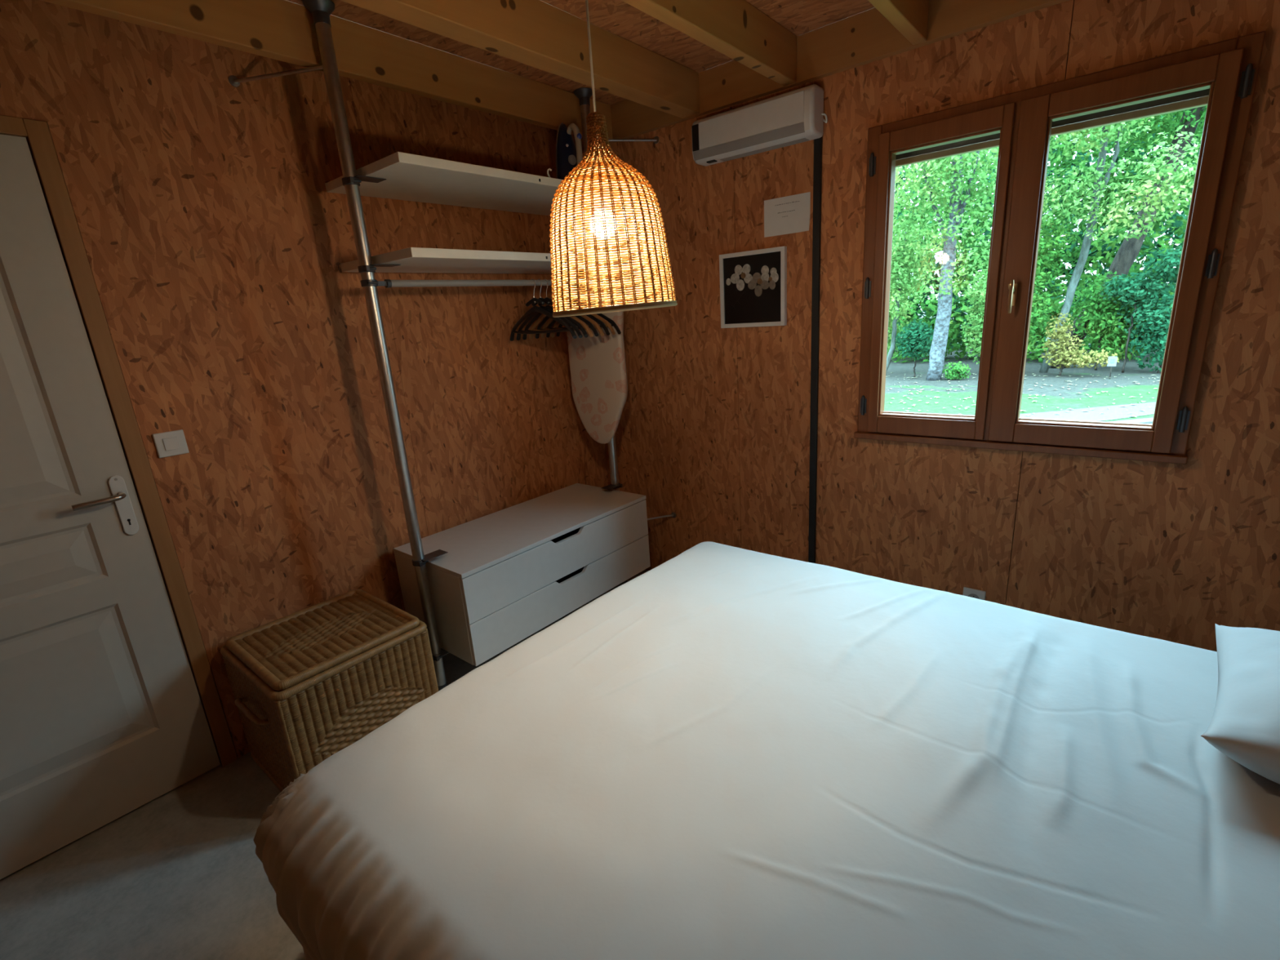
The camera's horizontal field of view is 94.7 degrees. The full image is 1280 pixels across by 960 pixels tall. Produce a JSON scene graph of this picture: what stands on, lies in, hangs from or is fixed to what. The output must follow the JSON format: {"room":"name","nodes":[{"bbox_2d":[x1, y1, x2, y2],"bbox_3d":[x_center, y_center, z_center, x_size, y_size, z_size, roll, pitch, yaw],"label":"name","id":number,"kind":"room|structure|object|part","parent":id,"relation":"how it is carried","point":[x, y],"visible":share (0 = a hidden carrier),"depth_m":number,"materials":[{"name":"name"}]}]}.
{"room":"bedroom","nodes":[
{"label":"bedroom","id":0,"kind":"room"},
{"bbox_2d":[0,0,608,758],"bbox_3d":[-1.413,-0.243,2.124,0.120,2.470,3.550,9,20,39],"label":"wall","id":1,"kind":"structure","parent":0,"point":[215,242],"depth_m":2.13,"materials":[{"name":"brown wood"}]},
{"bbox_2d":[0,115,237,879],"bbox_3d":[-1.868,0.139,1.572,0.162,2.095,0.928,9,20,39],"label":"door","id":2,"kind":"structure","parent":1,"relation":"in","point":[110,704],"depth_m":1.76,"materials":[{"name":"white wood"}]},
{"bbox_3d":[-1.625,0.063,1.772,0.057,0.021,0.128,9,20,39],"label":"lever","id":3,"kind":"part","parent":2,"relation":"part of","materials":[{"name":"silver metal"}]},
{"bbox_3d":[-1.611,0.079,1.840,0.007,0.194,0.038,9,20,39],"label":"handle plate","id":4,"kind":"part","parent":2,"relation":"part of","materials":[{"name":"white plastic"}]},
{"bbox_2d":[152,429,189,457],"bbox_3d":[-1.519,-0.117,1.910,0.013,0.078,0.081,9,20,39],"label":"light switch","id":5,"kind":"object","parent":1,"relation":"attached to","point":[171,443],"visible":1,"depth_m":1.91,"materials":[{"name":"white plastic"}]},
{"bbox_2d":[0,568,648,959],"bbox_3d":[0.086,1.228,1.328,3.790,0.120,3.790,9,20,39],"label":"floor","id":6,"kind":"structure","parent":0,"point":[180,875],"depth_m":1.69,"materials":[{"name":"grey concrete"}]},
{"bbox_2d":[220,588,438,791],"bbox_3d":[-1.118,0.765,2.142,0.516,0.485,0.556,9,20,39],"label":"wicker hamper","id":7,"kind":"object","parent":6,"relation":"on","point":[308,684],"visible":0.88,"depth_m":1.98,"materials":[{"name":"wicker"}]},
{"bbox_3d":[-1.270,0.749,1.920,0.218,0.042,0.046,9,20,39],"label":"carry handle","id":8,"kind":"part","parent":7,"relation":"part of","materials":[{"name":"wicker"}]},
{"bbox_3d":[-1.073,0.872,1.829,0.018,0.436,0.018,-12,18,-26],"label":"corner post","id":9,"kind":"part","parent":7,"relation":"part of","materials":[{"name":"wicker"}]},
{"bbox_3d":[-1.122,0.541,2.093,0.442,0.016,0.446,9,20,39],"label":"lid","id":10,"kind":"part","parent":7,"relation":"part of","materials":[{"name":"wicker"}]},
{"bbox_3d":[-0.763,0.750,2.188,0.018,0.436,0.018,-12,18,-26],"label":"corner post","id":11,"kind":"part","parent":7,"relation":"part of","materials":[{"name":"wicker"}]},
{"bbox_2d":[228,0,448,691],"bbox_3d":[-1.036,-0.280,2.166,0.459,2.466,0.128,-4,16,-1],"label":"pole","id":12,"kind":"object","parent":6,"relation":"on","point":[321,11],"visible":0.91,"depth_m":2.03,"materials":[{"name":"metal"}]},
{"bbox_2d":[324,151,628,215],"bbox_3d":[-0.586,-1.157,2.364,0.511,0.029,1.100,9,20,39],"label":"shelf","id":13,"kind":"object","parent":12,"relation":"attached to","point":[408,176],"visible":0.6,"depth_m":2.16,"materials":[{"name":"white paint"}]},
{"bbox_2d":[546,122,582,179],"bbox_3d":[-0.341,-1.360,2.436,0.123,0.291,0.416,2,17,20],"label":"iron","id":14,"kind":"object","parent":13,"relation":"on","point":[567,157],"visible":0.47,"depth_m":2.53,"materials":[{"name":"metal"}]},
{"bbox_3d":[-0.308,-1.226,2.418,0.027,0.038,0.331,0,16,14],"label":"power cord","id":15,"kind":"part","parent":14,"relation":"part of","materials":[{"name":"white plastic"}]},
{"bbox_3d":[-0.278,-1.388,2.546,0.076,0.274,0.032,9,20,39],"label":"handle","id":16,"kind":"part","parent":14,"relation":"part of","materials":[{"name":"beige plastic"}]},
{"bbox_2d":[360,279,603,288],"bbox_3d":[-0.567,-0.824,2.463,0.057,0.029,1.214,9,20,39],"label":"rail","id":17,"kind":"object","parent":12,"relation":"attached to","point":[388,283],"visible":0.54,"depth_m":2.27,"materials":[{"name":"silver metal"}]},
{"bbox_2d":[510,279,577,341],"bbox_3d":[-0.455,-0.755,2.618,0.430,0.262,0.039,9,20,39],"label":"clothes hanger","id":18,"kind":"object","parent":17,"relation":"hanging from","point":[534,308],"visible":0.99,"depth_m":2.59,"materials":[{"name":"plastic"}]},
{"bbox_2d":[515,279,582,340],"bbox_3d":[-0.432,-0.764,2.644,0.430,0.262,0.039,10,21,40],"label":"clothes hanger","id":19,"kind":"object","parent":17,"relation":"hanging from","point":[529,317],"visible":0.61,"depth_m":2.61,"materials":[{"name":"plastic"}]},
{"bbox_2d":[522,279,588,339],"bbox_3d":[-0.409,-0.773,2.671,0.430,0.262,0.039,10,21,40],"label":"clothes hanger","id":20,"kind":"object","parent":17,"relation":"hanging from","point":[579,325],"visible":0.56,"depth_m":2.64,"materials":[{"name":"plastic"}]},
{"bbox_2d":[528,279,593,339],"bbox_3d":[-0.386,-0.782,2.698,0.430,0.262,0.039,10,21,41],"label":"clothes hanger","id":21,"kind":"object","parent":17,"relation":"hanging from","point":[584,325],"visible":0.24,"depth_m":2.68,"materials":[{"name":"plastic"}]},
{"bbox_2d":[535,297,598,338],"bbox_3d":[-0.362,-0.791,2.724,0.430,0.262,0.038,11,21,42],"label":"clothes hanger","id":22,"kind":"object","parent":17,"relation":"hanging from","point":[588,323],"visible":0.2,"depth_m":2.64,"materials":[{"name":"plastic"}]},
{"bbox_2d":[541,280,604,337],"bbox_3d":[-0.339,-0.800,2.751,0.430,0.262,0.038,11,21,42],"label":"clothes hanger","id":23,"kind":"object","parent":17,"relation":"hanging from","point":[597,326],"visible":0.23,"depth_m":2.67,"materials":[{"name":"plastic"}]},
{"bbox_2d":[546,298,609,337],"bbox_3d":[-0.316,-0.809,2.778,0.430,0.262,0.039,10,21,41],"label":"clothes hanger","id":24,"kind":"object","parent":17,"relation":"hanging from","point":[600,322],"visible":0.24,"depth_m":2.69,"materials":[{"name":"plastic"}]},
{"bbox_2d":[551,279,615,337],"bbox_3d":[-0.293,-0.819,2.805,0.430,0.262,0.039,10,21,41],"label":"clothes hanger","id":25,"kind":"object","parent":17,"relation":"hanging from","point":[604,321],"visible":0.22,"depth_m":2.72,"materials":[{"name":"plastic"}]},
{"bbox_2d":[555,280,621,336],"bbox_3d":[-0.270,-0.828,2.831,0.430,0.262,0.039,10,21,40],"label":"clothes hanger","id":26,"kind":"object","parent":17,"relation":"hanging from","point":[612,322],"visible":0.24,"depth_m":2.74,"materials":[{"name":"plastic"}]},
{"bbox_2d":[566,278,627,444],"bbox_3d":[-0.203,-0.577,2.920,0.370,0.808,0.065,9,20,39],"label":"ironing board","id":27,"kind":"object","parent":17,"relation":"hanging from","point":[597,364],"visible":0.69,"depth_m":2.91,"materials":[{"name":"patterned cotton fabric cover"},{"name":"metal"}]},
{"bbox_3d":[-0.197,-0.550,2.934,0.351,0.707,0.008,9,20,39],"label":"board panel","id":28,"kind":"part","parent":27,"relation":"part of","materials":[{"name":"metal"}]},
{"bbox_2d":[340,247,632,274],"bbox_3d":[-0.573,-0.896,2.441,0.498,0.030,1.100,9,20,39],"label":"shelf","id":29,"kind":"object","parent":12,"relation":"attached to","point":[411,260],"visible":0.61,"depth_m":2.18,"materials":[{"name":"white paint"}]},
{"bbox_2d":[393,483,650,666],"bbox_3d":[-0.497,0.374,2.807,0.498,0.394,1.100,9,20,39],"label":"dresser","id":30,"kind":"object","parent":12,"relation":"attached to","point":[504,575],"visible":0.84,"depth_m":2.54,"materials":[{"name":"white paint"}]},
{"bbox_3d":[-0.509,0.193,2.756,0.498,0.018,1.100,9,20,39],"label":"panel","id":31,"kind":"part","parent":30,"relation":"part of","materials":[{"name":"white paint"}]},
{"bbox_3d":[-0.318,0.325,2.636,0.018,0.188,1.097,9,20,39],"label":"drawer","id":32,"kind":"part","parent":30,"relation":"part of","materials":[{"name":"white paint"}]},
{"bbox_3d":[-0.305,0.505,2.687,0.018,0.179,1.097,9,20,39],"label":"drawer","id":33,"kind":"part","parent":30,"relation":"part of","materials":[{"name":"white paint"}]},
{"bbox_2d":[573,87,675,587],"bbox_3d":[-0.060,-0.590,3.030,0.425,2.466,0.132,-11,17,-24],"label":"pole","id":34,"kind":"object","parent":6,"relation":"on","point":[584,95],"visible":0.34,"depth_m":2.78,"materials":[{"name":"metal"}]},
{"bbox_3d":[0.671,1.015,1.167,2.000,0.300,1.400,9,20,39],"label":"bed","id":35,"kind":"object","parent":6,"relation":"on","visible":0},
{"bbox_3d":[0.620,0.760,1.110,2.030,0.224,1.460,9,20,39],"label":"mattress","id":36,"kind":"object","parent":35,"relation":"on","visible":0},
{"bbox_2d":[253,541,1279,959],"bbox_3d":[0.573,0.780,1.154,2.192,0.531,1.685,9,20,39],"label":"bed","id":37,"kind":"object","parent":36,"relation":"on","point":[726,752],"visible":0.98,"depth_m":1.07,"materials":[{"name":"fabric"}]},
{"bbox_2d":[1200,623,1279,784],"bbox_3d":[1.423,0.426,0.978,0.570,0.136,0.690,-18,21,-42],"label":"pillow","id":38,"kind":"object","parent":37,"relation":"on","point":[1244,726],"visible":1,"depth_m":1.09,"materials":[{"name":"fabric"}]},
{"bbox_2d":[287,0,874,105],"bbox_3d":[-0.081,-1.231,0.636,3.790,0.060,3.790,9,20,39],"label":"ceiling","id":39,"kind":"structure","parent":0,"point":[620,18],"depth_m":2.11,"materials":[{"name":"brown wood"}]},
{"bbox_2d":[40,0,613,142],"bbox_3d":[-1.267,-1.311,1.611,0.045,0.157,3.511,9,20,39],"label":"ceiling beam","id":40,"kind":"structure","parent":39,"relation":"attached to","point":[282,30],"depth_m":1.96,"materials":[{"name":"brown wood"}]},
{"bbox_2d":[340,0,699,118],"bbox_3d":[-0.890,-1.251,1.305,0.092,0.157,3.511,9,20,39],"label":"ceiling beam","id":41,"kind":"structure","parent":39,"relation":"attached to","point":[539,34],"depth_m":1.96,"materials":[{"name":"brown wood"}]},
{"bbox_2d":[549,0,677,317],"bbox_3d":[-0.089,-0.853,1.219,0.286,0.980,0.286,-3,16,3],"label":"pendant lamp","id":42,"kind":"object","parent":39,"relation":"hanging from","point":[603,223],"visible":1,"depth_m":1.22,"materials":[{"name":"wicker"}]},
{"bbox_3d":[-0.107,-0.958,1.189,0.005,0.700,0.005,9,20,39],"label":"cord","id":43,"kind":"part","parent":42,"relation":"part of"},
{"bbox_3d":[-0.080,-0.564,1.300,0.060,0.060,0.060,9,20,39],"label":"light bulb","id":44,"kind":"part","parent":42,"relation":"part of","materials":[{"name":"white glass"}]},
{"bbox_2d":[621,0,796,86],"bbox_3d":[-0.526,-1.193,1.011,0.054,0.157,3.511,9,20,39],"label":"ceiling beam","id":45,"kind":"structure","parent":39,"relation":"attached to","point":[736,29],"depth_m":1.96,"materials":[{"name":"brown wood"}]},
{"bbox_2d":[867,0,928,44],"bbox_3d":[-0.158,-1.134,0.712,0.045,0.157,3.511,9,20,39],"label":"ceiling beam","id":46,"kind":"structure","parent":39,"relation":"attached to","point":[909,18],"depth_m":1.87,"materials":[{"name":"brown wood"}]},
{"bbox_2d":[582,0,1279,651],"bbox_3d":[1.158,-0.471,2.315,3.790,2.470,0.100,9,20,39],"label":"wall","id":47,"kind":"structure","parent":0,"point":[713,428],"depth_m":2.29,"materials":[{"name":"brown wood"}]},
{"bbox_2d":[719,246,786,328],"bbox_3d":[0.507,-0.860,2.660,0.326,0.328,0.023,9,20,39],"label":"framed picture","id":48,"kind":"object","parent":47,"relation":"attached to","point":[753,283],"visible":1,"depth_m":2.65,"materials":[{"name":"white paint"}]},
{"bbox_2d":[691,84,827,166],"bbox_3d":[0.476,-1.448,2.425,0.575,0.177,0.111,9,20,39],"label":"air conditioner","id":49,"kind":"object","parent":47,"relation":"attached to","point":[794,117],"visible":1,"depth_m":2.37,"materials":[{"name":"white plastic"}]},
{"bbox_3d":[0.240,-1.479,2.548,0.034,0.101,0.007,9,20,39],"label":"display panel","id":50,"kind":"part","parent":49,"relation":"part of","materials":[{"name":"black plastic"}]},
{"bbox_3d":[0.439,-1.449,2.387,0.478,0.105,0.006,9,20,39],"label":"panel","id":51,"kind":"part","parent":49,"relation":"part of","materials":[{"name":"white plastic"}]},
{"bbox_2d":[720,137,808,161],"bbox_3d":[0.508,-1.365,2.439,0.388,0.004,0.040,9,20,39],"label":"grille","id":52,"kind":"object","parent":49,"relation":"attached to","point":[796,140],"depth_m":2.42,"materials":[{"name":"white plastic"}]},
{"bbox_3d":[0.714,-1.407,2.295,0.028,0.037,0.035,-3,16,3],"label":"heater cord","id":53,"kind":"part","parent":49,"relation":"part of","materials":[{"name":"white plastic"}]},
{"bbox_2d":[764,191,810,237],"bbox_3d":[0.616,-1.116,2.486,0.210,0.148,0.009,9,20,39],"label":"paper note","id":54,"kind":"object","parent":47,"relation":"attached to","point":[787,215],"visible":1,"depth_m":2.49,"materials":[{"name":"white paper"}]},
{"bbox_2d":[808,135,822,563],"bbox_3d":[0.770,-0.369,2.605,0.031,2.164,0.015,9,20,39],"label":"cable cover","id":55,"kind":"object","parent":47,"relation":"attached to","point":[817,170],"visible":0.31,"depth_m":2.53,"materials":[{"name":"black plastic"}]},
{"bbox_2d":[575,0,1069,153],"bbox_3d":[1.040,-1.564,1.953,3.546,0.157,0.034,9,20,39],"label":"ceiling beam","id":56,"kind":"structure","parent":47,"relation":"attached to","point":[866,37],"depth_m":2.19,"materials":[{"name":"brown wood"}]},
{"bbox_2d":[884,175,895,406],"bbox_3d":[1.422,-0.851,2.164,1.152,1.437,0.198,9,20,39],"label":"window reveal","id":57,"kind":"structure","parent":47,"relation":"in","point":[895,175],"depth_m":2.58,"materials":[{"name":"brown wood"}]},
{"bbox_2d":[962,586,986,600],"bbox_3d":[1.355,0.480,2.392,0.080,0.081,0.010,9,20,39],"label":"wall socket","id":58,"kind":"object","parent":47,"relation":"attached to","point":[972,593],"visible":0.41,"depth_m":2.38,"materials":[{"name":"white plastic"}]},
{"bbox_2d":[853,31,1266,464],"bbox_3d":[1.290,-0.683,2.037,1.046,1.173,0.174,9,20,39],"label":"window","id":59,"kind":"structure","parent":47,"relation":"in","point":[1023,119],"depth_m":1.93,"materials":[{"name":"brown wood"}]},
{"bbox_3d":[1.098,-0.715,2.198,0.424,1.106,0.085,9,20,39],"label":"sash","id":60,"kind":"part","parent":59,"relation":"part of","materials":[{"name":"brown wood"}]},
{"bbox_3d":[1.260,-0.622,1.998,0.022,0.108,0.049,9,20,39],"label":"handle","id":61,"kind":"part","parent":59,"relation":"part of","materials":[{"name":"gold metal"}]},
{"bbox_3d":[1.323,-0.130,2.185,1.046,0.026,0.049,9,20,39],"label":"sill","id":62,"kind":"part","parent":59,"relation":"part of","materials":[{"name":"brown wood"}]},
{"bbox_2d":[895,88,1209,167],"bbox_3d":[1.351,-1.272,1.994,0.992,0.214,0.026,9,20,39],"label":"roller shutter","id":63,"kind":"object","parent":59,"relation":"attached to","point":[1197,99],"visible":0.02,"depth_m":1.92,"materials":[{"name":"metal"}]},
{"bbox_3d":[1.468,-0.656,1.898,0.504,1.106,0.085,9,20,39],"label":"sash","id":64,"kind":"part","parent":59,"relation":"part of","materials":[{"name":"brown wood"}]},
{"label":"outside","id":65,"kind":"structure","parent":0,"visible":0},
{"bbox_2d":[884,311,1167,422],"bbox_3d":[20.500,-6.522,24.634,64.000,0.001,59.680,9,20,39],"label":"ground","id":66,"kind":"structure","parent":65,"point":[1132,372],"depth_m":10.64,"materials":[{"name":"grass"},{"name":"soil"}]},
{"bbox_2d":[885,221,919,376],"bbox_3d":[5.417,-3.904,12.930,1.206,3.289,0.861,9,20,39],"label":"sapling","id":67,"kind":"object","parent":66,"relation":"on","point":[892,348],"visible":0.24,"depth_m":12.70,"materials":[{"name":"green plant"}]},
{"bbox_2d":[886,222,935,359],"bbox_3d":[5.915,-4.180,13.668,1.633,3.342,1.081,0,16,14],"label":"shrub","id":68,"kind":"object","parent":66,"relation":"on","point":[890,321],"visible":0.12,"depth_m":13.38,"materials":[{"name":"green plant"}]},
{"bbox_2d":[894,319,933,377],"bbox_3d":[5.992,-2.860,12.821,0.891,1.268,0.733,9,20,39],"label":"shrub","id":69,"kind":"object","parent":66,"relation":"on","point":[916,340],"visible":0.94,"depth_m":12.66,"materials":[{"name":"green plant"}]},
{"bbox_3d":[6.020,-2.638,12.861,0.072,0.817,0.086,-7,16,-12],"label":"stem","id":70,"kind":"part","parent":69,"relation":"part of","materials":[{"name":"green plant"}]},
{"bbox_2d":[888,147,999,381],"bbox_3d":[5.987,-5.231,11.632,3.020,6.493,2.680,9,20,39],"label":"tree","id":71,"kind":"object","parent":66,"relation":"on","point":[956,209],"visible":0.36,"depth_m":11.37,"materials":[{"name":"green plant"}]},
{"bbox_2d":[942,361,971,379],"bbox_3d":[6.527,-2.251,12.160,0.544,0.386,0.431,9,20,39],"label":"shrub","id":72,"kind":"object","parent":66,"relation":"on","point":[956,371],"visible":1,"depth_m":12.10,"materials":[{"name":"green plant"}]},
{"bbox_2d":[960,268,987,364],"bbox_3d":[7.319,-3.325,12.324,1.081,2.272,0.859,9,20,39],"label":"shrub","id":73,"kind":"object","parent":66,"relation":"on","point":[977,320],"visible":0.34,"depth_m":12.41,"materials":[{"name":"green plant"}]},
{"bbox_2d":[886,372,1159,417],"bbox_3d":[5.769,-1.385,9.870,11.054,0.014,7.009,9,20,39],"label":"fallen leaves","id":74,"kind":"object","parent":66,"relation":"on","point":[891,372],"visible":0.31,"depth_m":9.96,"materials":[{"name":"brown plant"}]},
{"bbox_2d":[886,107,1205,363],"bbox_3d":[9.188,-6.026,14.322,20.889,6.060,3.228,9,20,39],"label":"foliage","id":75,"kind":"object","parent":66,"relation":"on","point":[953,331],"visible":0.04,"depth_m":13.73,"materials":[{"name":"green plant"}]},
{"bbox_2d":[1026,207,1072,355],"bbox_3d":[7.907,-3.826,12.122,1.432,3.251,1.149,9,20,39],"label":"shrub","id":76,"kind":"object","parent":66,"relation":"on","point":[1042,257],"visible":0.3,"depth_m":11.75,"materials":[{"name":"green plant"}]},
{"bbox_2d":[1040,312,1119,376],"bbox_3d":[8.484,-2.599,11.344,0.635,1.248,1.285,-15,19,-35],"label":"shrub","id":77,"kind":"object","parent":66,"relation":"on","point":[1065,354],"visible":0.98,"depth_m":11.46,"materials":[{"name":"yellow plant"}]},
{"bbox_3d":[8.346,-2.296,11.655,0.092,0.516,0.076,9,20,39],"label":"stem","id":78,"kind":"part","parent":77,"relation":"part of","materials":[{"name":"green plant"}]},
{"bbox_2d":[1019,401,1155,421],"bbox_3d":[5.983,-1.617,10.688,16.254,0.001,7.584,9,20,39],"label":"gravel path","id":79,"kind":"structure","parent":66,"relation":"on","point":[1114,412],"depth_m":8.17,"materials":[{"name":"beige gravel"}]},
{"bbox_2d":[1106,356,1117,378],"bbox_3d":[8.769,-2.091,10.966,0.130,0.410,0.036,9,20,39],"label":"sign","id":80,"kind":"object","parent":66,"relation":"on","point":[1112,361],"visible":1,"depth_m":10.93,"materials":[{"name":"white ceramic"}]},
{"bbox_3d":[8.757,-2.200,10.929,0.130,0.180,0.010,9,20,39],"label":"plate","id":81,"kind":"part","parent":80,"relation":"part of","materials":[{"name":"white metal"}]},
{"bbox_2d":[1067,270,1159,370],"bbox_3d":[9.502,-3.191,11.850,1.605,1.968,1.048,9,20,39],"label":"shrub","id":82,"kind":"object","parent":66,"relation":"on","point":[1096,318],"visible":0.76,"depth_m":11.78,"materials":[{"name":"green plant"}]},
{"bbox_3d":[9.406,-2.872,12.038,0.095,1.266,0.069,9,20,39],"label":"stem","id":83,"kind":"part","parent":82,"relation":"part of","materials":[{"name":"green plant"}]},
{"bbox_2d":[1039,116,1201,373],"bbox_3d":[8.770,-5.305,11.044,3.055,6.574,2.296,8,19,35],"label":"tree","id":84,"kind":"object","parent":66,"relation":"on","point":[1099,186],"visible":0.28,"depth_m":10.59,"materials":[{"name":"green plant"}]},
{"bbox_2d":[1049,105,1207,368],"bbox_3d":[10.145,-5.497,11.455,3.077,6.643,2.206,9,20,39],"label":"tree","id":85,"kind":"object","parent":66,"relation":"on","point":[1128,251],"visible":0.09,"depth_m":11.24,"materials":[{"name":"green plant"}]},
{"bbox_2d":[1109,417,1153,424],"bbox_3d":[7.109,-0.796,7.431,3.074,0.050,0.244,-6,16,-6],"label":"stone kerb","id":86,"kind":"object","parent":66,"relation":"on","point":[1145,420],"depth_m":7.34,"materials":[{"name":"white stone"}]},
{"bbox_2d":[1099,244,1182,373],"bbox_3d":[9.628,-3.187,11.143,1.627,2.325,0.948,9,20,39],"label":"tree","id":87,"kind":"object","parent":66,"relation":"on","point":[1174,261],"visible":0.82,"depth_m":11.01,"materials":[{"name":"green plant"}]},
{"bbox_3d":[9.500,-2.884,11.414,0.086,1.613,0.093,9,20,39],"label":"stem","id":88,"kind":"part","parent":87,"relation":"part of","materials":[{"name":"green plant"}]},
{"bbox_2d":[1111,282,1175,373],"bbox_3d":[9.868,-2.942,11.257,1.090,1.753,1.560,-7,16,-12],"label":"shrub","id":89,"kind":"object","parent":66,"relation":"on","point":[1146,308],"visible":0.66,"depth_m":11.15,"materials":[{"name":"green plant"}]},
{"bbox_3d":[9.939,-2.433,11.184,0.106,0.806,0.073,9,20,39],"label":"stem","id":90,"kind":"part","parent":89,"relation":"part of","materials":[{"name":"green plant"}]}
]}

